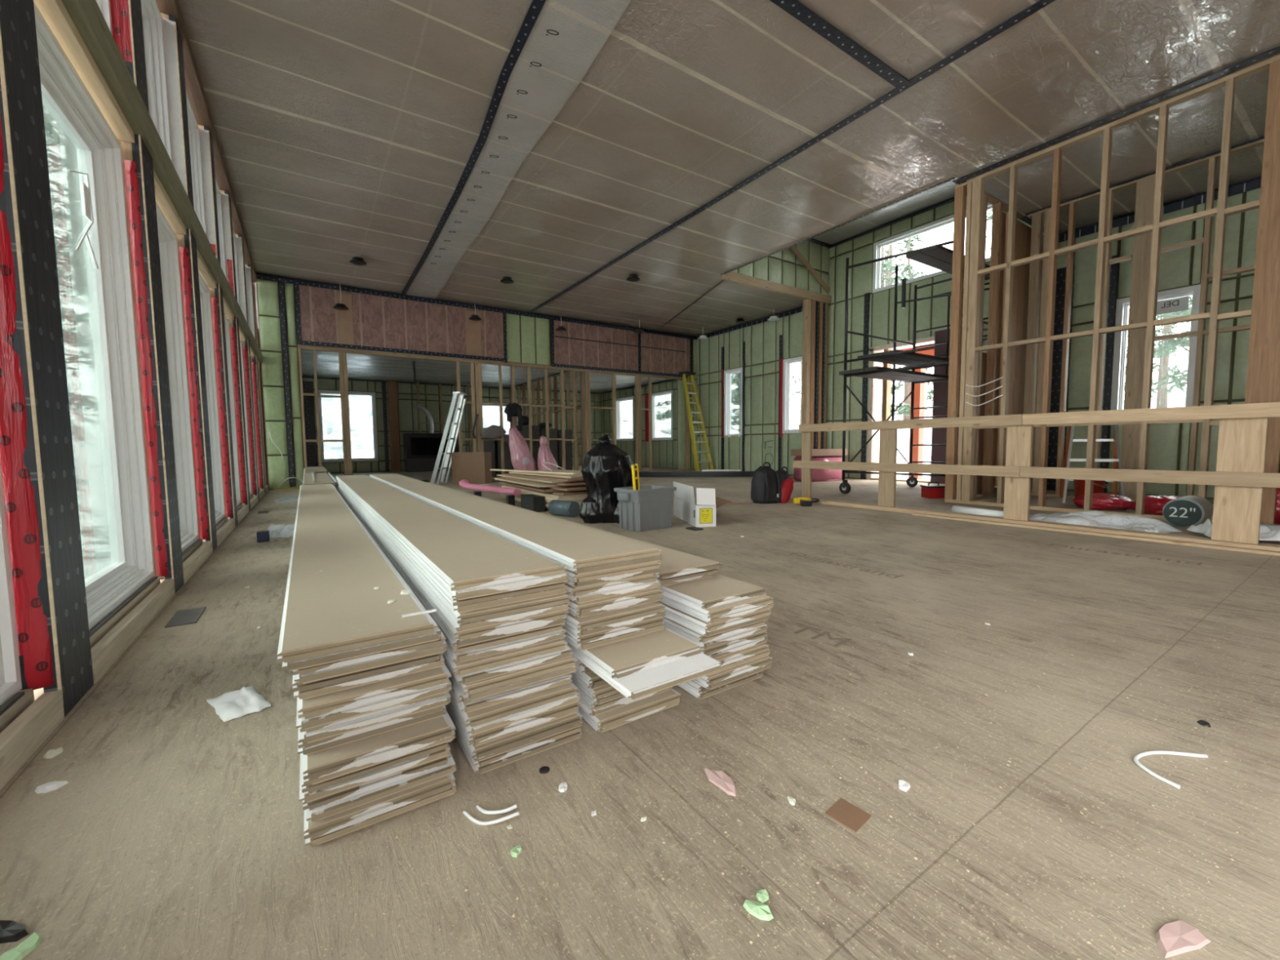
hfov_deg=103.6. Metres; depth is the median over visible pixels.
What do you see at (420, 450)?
fireplace insert
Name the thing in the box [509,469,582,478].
plywood sheet
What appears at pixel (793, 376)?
evergreen tree
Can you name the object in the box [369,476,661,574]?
plank
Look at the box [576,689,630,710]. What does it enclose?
plank
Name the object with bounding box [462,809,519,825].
strip
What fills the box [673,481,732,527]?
carton
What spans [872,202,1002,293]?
window
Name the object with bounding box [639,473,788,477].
channel
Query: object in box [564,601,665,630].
plank
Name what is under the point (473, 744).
plank
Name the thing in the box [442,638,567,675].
plank
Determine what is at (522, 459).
bag
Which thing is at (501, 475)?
plywood sheet
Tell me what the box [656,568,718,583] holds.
plank
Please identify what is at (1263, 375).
wall
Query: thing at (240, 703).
scrap
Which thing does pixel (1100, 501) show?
bag
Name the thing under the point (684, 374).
step ladder
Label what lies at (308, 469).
cardboard sheet
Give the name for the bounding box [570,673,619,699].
plank
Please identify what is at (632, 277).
recessed light housing
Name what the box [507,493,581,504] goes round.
plywood sheet
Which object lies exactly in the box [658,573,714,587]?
plank
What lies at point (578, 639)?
plank
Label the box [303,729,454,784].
plank
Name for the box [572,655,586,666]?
plank
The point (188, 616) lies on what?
floor vent
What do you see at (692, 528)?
mat
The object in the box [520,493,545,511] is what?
foam block
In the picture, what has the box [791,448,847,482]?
bundle
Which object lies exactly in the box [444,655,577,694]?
plank
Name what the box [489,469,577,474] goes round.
long lath
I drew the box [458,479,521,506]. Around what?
roll
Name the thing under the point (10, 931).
scrap
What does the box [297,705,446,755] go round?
plank
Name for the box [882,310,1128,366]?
beam
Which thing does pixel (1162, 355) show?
evergreen tree
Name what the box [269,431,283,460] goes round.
cable
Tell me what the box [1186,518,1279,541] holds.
sheet
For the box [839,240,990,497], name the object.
scaffold
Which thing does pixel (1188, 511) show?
pipe
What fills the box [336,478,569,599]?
plank
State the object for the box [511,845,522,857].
scrap
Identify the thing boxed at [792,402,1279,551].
guard rail
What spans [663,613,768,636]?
plank
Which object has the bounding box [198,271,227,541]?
window
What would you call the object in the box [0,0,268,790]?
wall
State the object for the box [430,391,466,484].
step ladder
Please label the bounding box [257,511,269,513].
floor vent
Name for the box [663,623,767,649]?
plank
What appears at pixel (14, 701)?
window
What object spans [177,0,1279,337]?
ceiling
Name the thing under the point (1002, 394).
electrical cable
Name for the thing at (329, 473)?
trim
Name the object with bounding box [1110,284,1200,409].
window
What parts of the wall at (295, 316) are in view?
plate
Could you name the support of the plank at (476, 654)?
on the plank at (491, 661)
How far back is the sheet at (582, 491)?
5.67 m
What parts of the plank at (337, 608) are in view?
offcut strip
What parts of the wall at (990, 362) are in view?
plate, plywood panel, plate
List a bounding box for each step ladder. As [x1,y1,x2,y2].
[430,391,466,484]
[679,371,713,471]
[1059,424,1124,503]
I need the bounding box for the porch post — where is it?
[908,368,925,479]
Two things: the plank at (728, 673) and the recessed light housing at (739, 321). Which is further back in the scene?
the recessed light housing at (739, 321)
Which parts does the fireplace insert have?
glass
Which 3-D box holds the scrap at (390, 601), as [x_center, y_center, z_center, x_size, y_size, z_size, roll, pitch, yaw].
[-0.588,0.286,1.190,0.015,0.004,0.021,-1,4,-8]
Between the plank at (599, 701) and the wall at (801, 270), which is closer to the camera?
the plank at (599, 701)
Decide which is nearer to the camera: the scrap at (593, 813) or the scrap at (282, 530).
the scrap at (593, 813)
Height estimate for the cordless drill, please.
0.087 m
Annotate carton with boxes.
[451,452,492,483]
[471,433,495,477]
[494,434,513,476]
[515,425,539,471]
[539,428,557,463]
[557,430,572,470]
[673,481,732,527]
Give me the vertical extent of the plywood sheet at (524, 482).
0.019 m
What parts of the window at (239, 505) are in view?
sill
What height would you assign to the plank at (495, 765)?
0.019 m
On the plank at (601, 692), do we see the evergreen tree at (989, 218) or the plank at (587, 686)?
the plank at (587, 686)
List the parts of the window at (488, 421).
frame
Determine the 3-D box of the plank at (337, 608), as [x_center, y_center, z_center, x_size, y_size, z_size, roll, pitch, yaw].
[-1.881,0.180,3.011,0.286,0.024,4.898,-3,5,-33]
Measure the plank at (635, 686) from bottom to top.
0.019 m
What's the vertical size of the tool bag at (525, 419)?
0.260 m
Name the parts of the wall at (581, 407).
plate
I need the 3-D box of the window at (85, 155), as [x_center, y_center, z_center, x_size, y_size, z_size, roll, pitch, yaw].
[-2.189,-0.493,1.958,0.150,2.150,1.179,-3,5,-33]
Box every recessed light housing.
[349,257,368,266]
[500,276,515,284]
[626,274,640,281]
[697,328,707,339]
[735,318,745,323]
[768,308,779,320]
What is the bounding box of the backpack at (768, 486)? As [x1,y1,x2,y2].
[751,462,794,503]
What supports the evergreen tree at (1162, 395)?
on the ground
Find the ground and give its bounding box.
[322,385,1186,479]
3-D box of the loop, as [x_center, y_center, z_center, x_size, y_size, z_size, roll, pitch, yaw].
[-6.262,0.038,9.067,0.442,0.181,0.016,-3,5,-33]
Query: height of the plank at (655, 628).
0.019 m
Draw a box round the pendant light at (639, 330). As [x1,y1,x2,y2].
[634,320,644,333]
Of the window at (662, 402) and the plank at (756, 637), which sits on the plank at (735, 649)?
the plank at (756, 637)
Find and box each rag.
[480,425,506,439]
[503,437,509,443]
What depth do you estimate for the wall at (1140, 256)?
6.03 m
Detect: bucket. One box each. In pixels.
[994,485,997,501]
[1073,479,1108,497]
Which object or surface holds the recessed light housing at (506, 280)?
in the ceiling at (566, 150)
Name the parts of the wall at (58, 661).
plate, membrane post, plate, plate, membrane post, membrane post, plate, plate, membrane post, plate, membrane post, plate, membrane post, plate, membrane post, plate, plate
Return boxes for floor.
[0,465,1279,959]
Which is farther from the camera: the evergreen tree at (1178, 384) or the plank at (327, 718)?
the evergreen tree at (1178, 384)
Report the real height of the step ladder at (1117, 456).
1.040 m
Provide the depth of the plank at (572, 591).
1.34 m
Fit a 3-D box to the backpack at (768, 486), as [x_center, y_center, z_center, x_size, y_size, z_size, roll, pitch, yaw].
[1.685,0.030,6.380,0.560,0.513,0.418,-1,4,-13]
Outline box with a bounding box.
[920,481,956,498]
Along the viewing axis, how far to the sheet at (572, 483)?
5.82 m
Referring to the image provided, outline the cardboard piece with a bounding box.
[824,798,871,832]
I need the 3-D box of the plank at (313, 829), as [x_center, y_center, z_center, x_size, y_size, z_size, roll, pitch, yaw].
[-1.860,0.526,3.046,0.273,0.019,4.898,-3,5,-33]
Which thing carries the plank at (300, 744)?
on the plank at (360, 736)
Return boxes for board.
[911,512,1279,555]
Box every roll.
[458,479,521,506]
[547,499,580,516]
[951,505,1003,517]
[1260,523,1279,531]
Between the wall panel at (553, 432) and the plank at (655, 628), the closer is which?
the plank at (655, 628)
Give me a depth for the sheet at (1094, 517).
4.35 m
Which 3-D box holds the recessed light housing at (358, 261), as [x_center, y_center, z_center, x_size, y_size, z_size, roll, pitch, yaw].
[-4.534,-3.533,8.122,0.275,0.075,0.250,-3,5,-33]
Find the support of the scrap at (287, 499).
on the floor
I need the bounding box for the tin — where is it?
[256,530,270,542]
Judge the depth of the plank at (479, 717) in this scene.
1.17 m
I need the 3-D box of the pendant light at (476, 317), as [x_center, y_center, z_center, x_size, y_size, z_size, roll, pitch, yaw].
[-3.498,-3.584,10.669,0.250,0.340,0.250,-3,5,-33]
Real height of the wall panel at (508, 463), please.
1.030 m
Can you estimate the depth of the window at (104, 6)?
2.33 m
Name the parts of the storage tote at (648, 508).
handle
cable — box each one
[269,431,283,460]
[965,376,1003,386]
[965,386,1003,396]
[965,394,1002,405]
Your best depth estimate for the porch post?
10.86 m
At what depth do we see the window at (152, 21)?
3.31 m
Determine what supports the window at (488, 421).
in the wall at (397, 415)
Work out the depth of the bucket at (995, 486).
6.16 m
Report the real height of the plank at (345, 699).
0.019 m
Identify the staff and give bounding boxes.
[273,486,300,489]
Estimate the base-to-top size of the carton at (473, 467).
0.632 m
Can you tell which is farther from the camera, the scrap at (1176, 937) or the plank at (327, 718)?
the plank at (327, 718)
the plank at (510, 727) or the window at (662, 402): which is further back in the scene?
the window at (662, 402)
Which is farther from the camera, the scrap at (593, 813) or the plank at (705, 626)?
the plank at (705, 626)
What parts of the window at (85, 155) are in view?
glass, sill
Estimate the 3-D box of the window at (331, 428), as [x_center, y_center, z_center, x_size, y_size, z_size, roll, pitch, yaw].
[-8.538,-1.562,14.744,1.470,2.050,0.150,-3,5,-33]
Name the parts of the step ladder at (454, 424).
leg, rail, leg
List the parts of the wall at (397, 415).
corner post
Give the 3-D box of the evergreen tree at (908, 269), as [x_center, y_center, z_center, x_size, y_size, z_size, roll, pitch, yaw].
[14.673,-8.468,27.237,3.878,11.067,3.781,2,5,28]
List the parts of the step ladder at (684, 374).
leg, rail, leg, rail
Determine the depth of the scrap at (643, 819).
1.01 m
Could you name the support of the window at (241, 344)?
in the wall at (58, 661)
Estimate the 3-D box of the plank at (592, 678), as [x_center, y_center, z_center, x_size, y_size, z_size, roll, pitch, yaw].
[-1.362,0.382,3.393,0.274,0.019,4.898,-3,5,-33]
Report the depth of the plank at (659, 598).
1.34 m
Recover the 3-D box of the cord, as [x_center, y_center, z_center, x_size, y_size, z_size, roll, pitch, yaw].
[-1.251,-0.191,7.005,0.233,0.115,0.435,0,4,11]
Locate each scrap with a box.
[0,920,28,943]
[0,932,43,959]
[35,780,68,793]
[43,746,63,758]
[206,685,271,722]
[266,522,295,538]
[272,496,298,502]
[386,600,395,603]
[400,590,411,594]
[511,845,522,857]
[558,782,567,792]
[591,810,596,816]
[640,816,646,821]
[703,768,736,796]
[742,899,773,920]
[755,888,768,902]
[786,795,795,804]
[897,779,910,791]
[1155,920,1210,958]
[1196,720,1211,727]
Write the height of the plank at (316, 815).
0.019 m
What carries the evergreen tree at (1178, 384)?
on the ground
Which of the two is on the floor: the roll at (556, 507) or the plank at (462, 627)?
the roll at (556, 507)
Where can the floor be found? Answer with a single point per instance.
(1238, 588)
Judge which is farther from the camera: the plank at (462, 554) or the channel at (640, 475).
the channel at (640, 475)
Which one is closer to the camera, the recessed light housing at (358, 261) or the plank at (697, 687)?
the plank at (697, 687)
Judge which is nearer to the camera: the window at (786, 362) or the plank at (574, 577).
the plank at (574, 577)
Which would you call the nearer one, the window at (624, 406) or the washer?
the washer
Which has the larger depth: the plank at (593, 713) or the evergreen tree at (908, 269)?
the evergreen tree at (908, 269)
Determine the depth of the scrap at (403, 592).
1.26 m
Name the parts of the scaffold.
post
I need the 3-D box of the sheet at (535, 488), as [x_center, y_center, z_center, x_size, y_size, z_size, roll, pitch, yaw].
[-1.179,0.060,6.582,0.830,0.020,1.750,-3,5,-32]
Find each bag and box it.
[508,425,536,471]
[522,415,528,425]
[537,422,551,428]
[537,435,558,470]
[578,435,635,524]
[1072,493,1135,510]
[1128,495,1183,515]
[1275,488,1279,524]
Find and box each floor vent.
[164,606,205,627]
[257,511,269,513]
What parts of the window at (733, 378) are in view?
glass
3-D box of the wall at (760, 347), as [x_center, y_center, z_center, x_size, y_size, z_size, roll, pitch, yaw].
[4.024,-2.618,11.034,0.206,5.100,20.200,-3,5,-33]
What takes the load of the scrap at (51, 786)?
on the floor
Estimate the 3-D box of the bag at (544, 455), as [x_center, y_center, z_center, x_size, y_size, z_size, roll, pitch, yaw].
[-1.810,-0.398,9.874,0.393,0.944,0.361,-3,5,-33]
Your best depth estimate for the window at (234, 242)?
6.83 m
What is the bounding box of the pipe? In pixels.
[1162,495,1213,527]
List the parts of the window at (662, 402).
glass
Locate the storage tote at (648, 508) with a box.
[613,484,676,531]
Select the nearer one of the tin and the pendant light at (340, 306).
the tin
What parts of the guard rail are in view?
post, post, rail, rail, post, plate, rail, rail, post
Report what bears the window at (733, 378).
in the wall at (760, 347)
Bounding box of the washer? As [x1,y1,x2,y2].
[538,766,549,773]
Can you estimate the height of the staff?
0.030 m
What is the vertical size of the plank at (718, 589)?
0.019 m
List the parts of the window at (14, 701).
frame, sill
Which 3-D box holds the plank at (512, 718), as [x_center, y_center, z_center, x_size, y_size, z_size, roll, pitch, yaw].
[-1.609,0.417,3.207,0.273,0.019,4.898,-3,5,-33]
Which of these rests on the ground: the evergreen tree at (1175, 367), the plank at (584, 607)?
the evergreen tree at (1175, 367)
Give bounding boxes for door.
[866,323,983,484]
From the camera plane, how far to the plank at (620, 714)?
1.37 m
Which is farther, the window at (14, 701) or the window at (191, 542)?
the window at (191, 542)
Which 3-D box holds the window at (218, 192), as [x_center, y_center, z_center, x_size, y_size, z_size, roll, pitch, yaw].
[-4.455,-2.615,5.205,0.122,1.170,1.129,-3,5,-33]
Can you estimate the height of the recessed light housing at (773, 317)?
0.241 m
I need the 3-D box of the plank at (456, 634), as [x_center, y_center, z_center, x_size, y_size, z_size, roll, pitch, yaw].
[-1.636,0.205,3.206,0.274,0.019,4.898,-3,5,-33]
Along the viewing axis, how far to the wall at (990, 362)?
6.69 m
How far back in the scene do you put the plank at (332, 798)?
1.02 m
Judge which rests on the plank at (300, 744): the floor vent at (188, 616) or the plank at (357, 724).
the plank at (357, 724)
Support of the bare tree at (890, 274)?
on the ground
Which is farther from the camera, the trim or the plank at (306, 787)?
the trim
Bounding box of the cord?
[542,462,563,471]
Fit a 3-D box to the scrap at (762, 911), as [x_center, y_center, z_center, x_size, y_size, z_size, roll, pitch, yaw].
[0.190,0.688,0.810,0.050,0.010,0.026,2,5,36]
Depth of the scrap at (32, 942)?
0.75 m
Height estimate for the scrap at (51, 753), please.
0.012 m
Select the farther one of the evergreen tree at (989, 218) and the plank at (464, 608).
the evergreen tree at (989, 218)
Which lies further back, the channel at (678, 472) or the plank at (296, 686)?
the channel at (678, 472)
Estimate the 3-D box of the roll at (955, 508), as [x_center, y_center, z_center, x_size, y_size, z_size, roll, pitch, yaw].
[3.381,0.323,5.010,0.080,0.080,0.543,-2,4,-21]
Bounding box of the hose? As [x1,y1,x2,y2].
[472,413,478,438]
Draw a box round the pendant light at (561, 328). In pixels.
[555,317,566,331]
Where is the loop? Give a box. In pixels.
[277,476,302,487]
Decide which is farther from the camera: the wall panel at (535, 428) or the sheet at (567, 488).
the wall panel at (535, 428)
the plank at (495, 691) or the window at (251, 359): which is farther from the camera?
the window at (251, 359)
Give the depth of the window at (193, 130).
4.49 m
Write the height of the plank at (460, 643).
0.019 m
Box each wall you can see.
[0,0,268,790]
[256,274,697,489]
[291,376,601,473]
[508,371,585,470]
[600,178,1261,498]
[721,240,831,448]
[944,53,1279,524]
[966,187,1044,500]
[1023,138,1264,506]
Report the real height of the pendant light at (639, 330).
0.290 m
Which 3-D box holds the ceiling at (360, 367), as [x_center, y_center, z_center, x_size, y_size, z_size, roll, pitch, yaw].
[-4.189,-3.007,14.183,10.100,0.210,5.850,-3,5,-33]
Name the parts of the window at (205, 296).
sill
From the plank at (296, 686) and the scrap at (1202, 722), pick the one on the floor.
the scrap at (1202, 722)
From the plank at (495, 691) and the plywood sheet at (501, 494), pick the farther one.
the plywood sheet at (501, 494)
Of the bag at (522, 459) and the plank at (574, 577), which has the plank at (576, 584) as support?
the plank at (574, 577)
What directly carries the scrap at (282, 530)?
on the floor
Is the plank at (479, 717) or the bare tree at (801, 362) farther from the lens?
the bare tree at (801, 362)
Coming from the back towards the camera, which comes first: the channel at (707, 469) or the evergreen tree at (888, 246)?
the evergreen tree at (888, 246)
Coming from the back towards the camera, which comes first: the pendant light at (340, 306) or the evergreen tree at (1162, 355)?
the evergreen tree at (1162, 355)
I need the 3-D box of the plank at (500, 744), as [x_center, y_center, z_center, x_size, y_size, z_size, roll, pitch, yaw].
[-1.607,0.473,3.221,0.273,0.019,4.898,-3,5,-33]
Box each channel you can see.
[638,471,786,474]
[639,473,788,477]
[702,469,740,471]
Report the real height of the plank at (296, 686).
0.019 m
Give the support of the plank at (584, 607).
on the plank at (659, 598)
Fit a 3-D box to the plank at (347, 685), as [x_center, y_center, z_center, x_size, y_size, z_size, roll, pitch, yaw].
[-1.890,0.276,3.060,0.273,0.019,4.898,-3,5,-33]
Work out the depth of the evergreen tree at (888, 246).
31.66 m
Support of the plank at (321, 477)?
on the plank
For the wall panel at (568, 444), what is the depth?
13.10 m
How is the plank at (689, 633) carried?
on the plank at (715, 642)
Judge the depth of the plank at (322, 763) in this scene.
1.01 m
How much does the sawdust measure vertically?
0.003 m
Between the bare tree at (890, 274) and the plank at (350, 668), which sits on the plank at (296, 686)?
the plank at (350, 668)
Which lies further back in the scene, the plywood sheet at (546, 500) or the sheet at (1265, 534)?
the plywood sheet at (546, 500)
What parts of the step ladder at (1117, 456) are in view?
rail, leg, rail, leg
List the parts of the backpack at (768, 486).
grab handle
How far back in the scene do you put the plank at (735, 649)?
1.53 m
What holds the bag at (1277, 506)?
on the floor
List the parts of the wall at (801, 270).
post, post, post, post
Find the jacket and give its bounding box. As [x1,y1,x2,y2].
[503,402,522,430]
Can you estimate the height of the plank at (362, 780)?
0.019 m
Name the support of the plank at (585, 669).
on the plank at (592, 678)
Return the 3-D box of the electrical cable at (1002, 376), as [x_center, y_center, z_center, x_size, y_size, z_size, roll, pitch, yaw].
[3.980,-1.128,5.824,0.022,0.093,0.384,-3,5,-33]
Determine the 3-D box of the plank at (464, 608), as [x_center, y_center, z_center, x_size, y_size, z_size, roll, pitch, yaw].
[-1.639,0.148,3.205,0.273,0.019,4.898,-3,5,-33]
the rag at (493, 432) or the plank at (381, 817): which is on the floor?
the plank at (381, 817)
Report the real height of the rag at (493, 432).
0.317 m
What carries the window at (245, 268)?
in the wall at (58, 661)
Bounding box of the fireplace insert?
[403,403,458,472]
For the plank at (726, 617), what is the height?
0.019 m
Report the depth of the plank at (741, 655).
1.54 m
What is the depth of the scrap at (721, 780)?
1.12 m
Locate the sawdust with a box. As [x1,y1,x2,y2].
[0,532,1279,959]
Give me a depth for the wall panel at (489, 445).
12.03 m
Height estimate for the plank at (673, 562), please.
0.019 m
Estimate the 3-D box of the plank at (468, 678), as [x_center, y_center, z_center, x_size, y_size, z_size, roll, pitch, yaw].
[-1.626,0.302,3.196,0.274,0.019,4.898,-3,5,-33]
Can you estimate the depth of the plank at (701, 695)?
1.53 m
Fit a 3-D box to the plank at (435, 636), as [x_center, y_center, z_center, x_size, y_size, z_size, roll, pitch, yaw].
[-1.879,0.202,3.010,0.274,0.019,4.898,-3,5,-33]
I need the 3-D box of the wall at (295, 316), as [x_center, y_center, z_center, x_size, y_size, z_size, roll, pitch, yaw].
[-2.543,-2.006,11.773,10.100,3.900,0.185,-3,5,-33]
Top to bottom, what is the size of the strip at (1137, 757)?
0.008 m
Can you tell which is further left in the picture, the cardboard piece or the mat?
the mat
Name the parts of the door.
sill, plum panel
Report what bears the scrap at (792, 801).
on the floor
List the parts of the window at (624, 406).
glass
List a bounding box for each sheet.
[305,466,327,472]
[494,477,579,487]
[497,474,584,483]
[498,480,564,492]
[500,493,581,506]
[501,484,587,498]
[502,476,585,485]
[504,484,586,495]
[505,473,583,481]
[506,481,586,491]
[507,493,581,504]
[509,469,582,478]
[519,493,583,502]
[520,491,586,500]
[1028,510,1182,533]
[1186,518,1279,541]
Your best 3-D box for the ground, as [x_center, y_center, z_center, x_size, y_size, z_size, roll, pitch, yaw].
[-4.918,-13.442,15.405,100.000,27.182,60.500,-3,5,-33]
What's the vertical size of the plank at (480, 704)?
0.019 m
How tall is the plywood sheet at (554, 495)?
0.028 m
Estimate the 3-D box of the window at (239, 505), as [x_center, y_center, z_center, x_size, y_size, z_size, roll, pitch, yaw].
[-4.433,-0.710,5.341,0.150,2.150,1.129,-3,5,-33]
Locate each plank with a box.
[277,484,437,662]
[281,626,441,671]
[292,653,443,692]
[293,632,445,675]
[293,640,447,684]
[293,654,444,699]
[296,678,451,729]
[297,664,451,719]
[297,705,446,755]
[297,706,443,749]
[298,692,450,743]
[299,692,446,733]
[299,742,449,802]
[301,741,450,793]
[302,467,334,484]
[302,710,455,780]
[302,752,451,810]
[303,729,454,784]
[303,773,455,839]
[305,781,456,845]
[306,755,456,822]
[336,475,567,591]
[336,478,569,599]
[337,480,567,605]
[337,482,568,613]
[337,485,570,631]
[337,487,568,640]
[337,489,566,647]
[337,490,564,653]
[338,484,571,623]
[369,473,661,568]
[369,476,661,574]
[426,481,721,578]
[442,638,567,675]
[444,644,573,684]
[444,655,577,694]
[444,705,582,759]
[445,628,565,662]
[445,709,582,767]
[446,704,579,746]
[448,673,572,712]
[448,675,563,703]
[448,682,577,727]
[448,701,580,743]
[449,661,577,701]
[449,690,580,734]
[450,718,582,761]
[453,728,582,773]
[561,617,664,644]
[562,627,702,678]
[564,561,661,582]
[564,574,657,596]
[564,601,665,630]
[564,609,665,636]
[564,622,665,650]
[565,568,658,587]
[565,644,721,699]
[567,596,662,617]
[568,579,660,604]
[568,588,663,613]
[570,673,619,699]
[570,680,624,704]
[571,672,608,689]
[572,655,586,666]
[573,669,606,686]
[576,665,593,674]
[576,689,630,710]
[577,701,679,733]
[578,686,672,715]
[578,688,680,728]
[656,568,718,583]
[656,573,766,608]
[656,601,770,631]
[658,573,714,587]
[658,599,773,624]
[661,592,773,618]
[662,617,764,642]
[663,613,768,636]
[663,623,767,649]
[677,671,763,699]
[684,671,763,693]
[692,663,771,689]
[697,656,772,684]
[700,631,767,655]
[706,648,769,675]
[708,635,767,658]
[714,643,768,666]
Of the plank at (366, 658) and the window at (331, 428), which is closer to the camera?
the plank at (366, 658)
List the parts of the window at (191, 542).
sill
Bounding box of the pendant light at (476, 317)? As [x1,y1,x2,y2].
[469,302,481,320]
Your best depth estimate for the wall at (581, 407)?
14.10 m
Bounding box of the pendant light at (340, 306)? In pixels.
[333,283,348,310]
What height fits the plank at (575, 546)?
0.019 m
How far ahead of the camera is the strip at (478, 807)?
1.02 m
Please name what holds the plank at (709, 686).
on the plank at (697, 687)
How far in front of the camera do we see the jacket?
11.46 m
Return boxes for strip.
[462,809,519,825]
[475,804,516,814]
[1133,751,1208,789]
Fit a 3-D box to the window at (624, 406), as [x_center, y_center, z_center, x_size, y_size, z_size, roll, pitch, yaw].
[-0.493,-2.159,17.951,0.150,1.540,1.250,-3,5,-33]
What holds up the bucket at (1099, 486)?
on the floor
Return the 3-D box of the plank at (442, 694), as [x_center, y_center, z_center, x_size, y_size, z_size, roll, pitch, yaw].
[-1.877,0.333,3.060,0.273,0.019,4.898,-3,5,-33]
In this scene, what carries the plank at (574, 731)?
on the plank at (495, 765)
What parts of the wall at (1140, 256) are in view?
plate, plate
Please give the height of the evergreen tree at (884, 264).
11.356 m
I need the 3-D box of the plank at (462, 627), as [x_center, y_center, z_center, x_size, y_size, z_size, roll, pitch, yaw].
[-1.631,0.186,3.198,0.273,0.019,4.898,-3,5,-33]
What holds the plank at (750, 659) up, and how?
on the plank at (728, 673)
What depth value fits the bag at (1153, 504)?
4.91 m
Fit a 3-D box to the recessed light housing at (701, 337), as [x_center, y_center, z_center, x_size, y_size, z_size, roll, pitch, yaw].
[1.638,-3.829,13.099,0.250,0.290,0.250,-3,5,-33]
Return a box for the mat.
[685,526,703,530]
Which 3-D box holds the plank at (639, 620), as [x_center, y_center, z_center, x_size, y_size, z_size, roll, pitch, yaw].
[-1.391,0.250,3.364,0.273,0.019,4.898,-3,5,-33]
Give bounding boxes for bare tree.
[799,361,802,424]
[881,244,910,420]
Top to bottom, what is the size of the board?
0.019 m
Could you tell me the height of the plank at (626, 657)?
0.019 m
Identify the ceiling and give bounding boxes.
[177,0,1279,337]
[287,350,677,394]
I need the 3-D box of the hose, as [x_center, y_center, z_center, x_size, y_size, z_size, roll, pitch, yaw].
[-3.594,-1.174,11.000,0.143,0.545,0.044,-3,5,-33]
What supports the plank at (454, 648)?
on the plank at (476, 654)
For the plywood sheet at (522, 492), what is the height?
0.028 m
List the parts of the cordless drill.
motor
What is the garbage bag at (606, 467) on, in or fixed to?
on the floor
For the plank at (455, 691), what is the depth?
1.15 m
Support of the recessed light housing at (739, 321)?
in the ceiling at (566, 150)
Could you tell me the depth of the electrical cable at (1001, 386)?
5.82 m
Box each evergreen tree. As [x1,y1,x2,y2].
[790,372,800,396]
[880,246,932,421]
[884,244,907,395]
[890,231,933,419]
[931,208,992,384]
[1124,296,1191,408]
[1124,298,1191,377]
[1124,307,1180,391]
[1125,300,1191,397]
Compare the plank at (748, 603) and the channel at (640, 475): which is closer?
the plank at (748, 603)
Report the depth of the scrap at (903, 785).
1.09 m
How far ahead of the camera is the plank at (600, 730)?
1.36 m
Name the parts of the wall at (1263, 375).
plate, plate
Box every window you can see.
[0,456,34,733]
[33,1,160,648]
[95,0,112,35]
[140,0,172,162]
[155,202,202,577]
[186,91,206,235]
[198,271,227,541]
[214,176,226,276]
[224,315,243,519]
[232,230,239,306]
[240,340,253,506]
[244,267,248,325]
[250,359,260,496]
[317,390,378,462]
[482,403,517,434]
[615,395,634,441]
[651,390,672,440]
[724,367,742,437]
[782,355,802,433]
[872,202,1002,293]
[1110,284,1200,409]
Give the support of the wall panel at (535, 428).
on the floor
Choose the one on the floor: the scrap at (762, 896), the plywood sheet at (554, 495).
the scrap at (762, 896)
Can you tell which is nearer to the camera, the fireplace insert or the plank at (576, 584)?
the plank at (576, 584)
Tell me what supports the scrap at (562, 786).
on the floor
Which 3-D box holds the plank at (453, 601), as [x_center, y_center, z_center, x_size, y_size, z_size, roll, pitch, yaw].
[-1.639,0.129,3.200,0.273,0.019,4.898,-3,5,-33]
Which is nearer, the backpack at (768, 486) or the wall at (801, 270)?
the backpack at (768, 486)
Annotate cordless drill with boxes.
[792,497,825,506]
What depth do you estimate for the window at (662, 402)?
16.20 m
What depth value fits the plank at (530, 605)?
1.18 m
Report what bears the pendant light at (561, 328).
in the ceiling at (566, 150)
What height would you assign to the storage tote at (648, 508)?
0.364 m
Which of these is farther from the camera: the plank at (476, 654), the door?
the door
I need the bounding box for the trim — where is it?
[327,472,337,482]
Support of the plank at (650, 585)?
on the plank at (584, 607)
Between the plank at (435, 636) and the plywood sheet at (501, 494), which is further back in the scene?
the plywood sheet at (501, 494)
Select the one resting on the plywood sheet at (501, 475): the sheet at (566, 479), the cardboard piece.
the sheet at (566, 479)
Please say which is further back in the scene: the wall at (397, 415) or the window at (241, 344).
the wall at (397, 415)

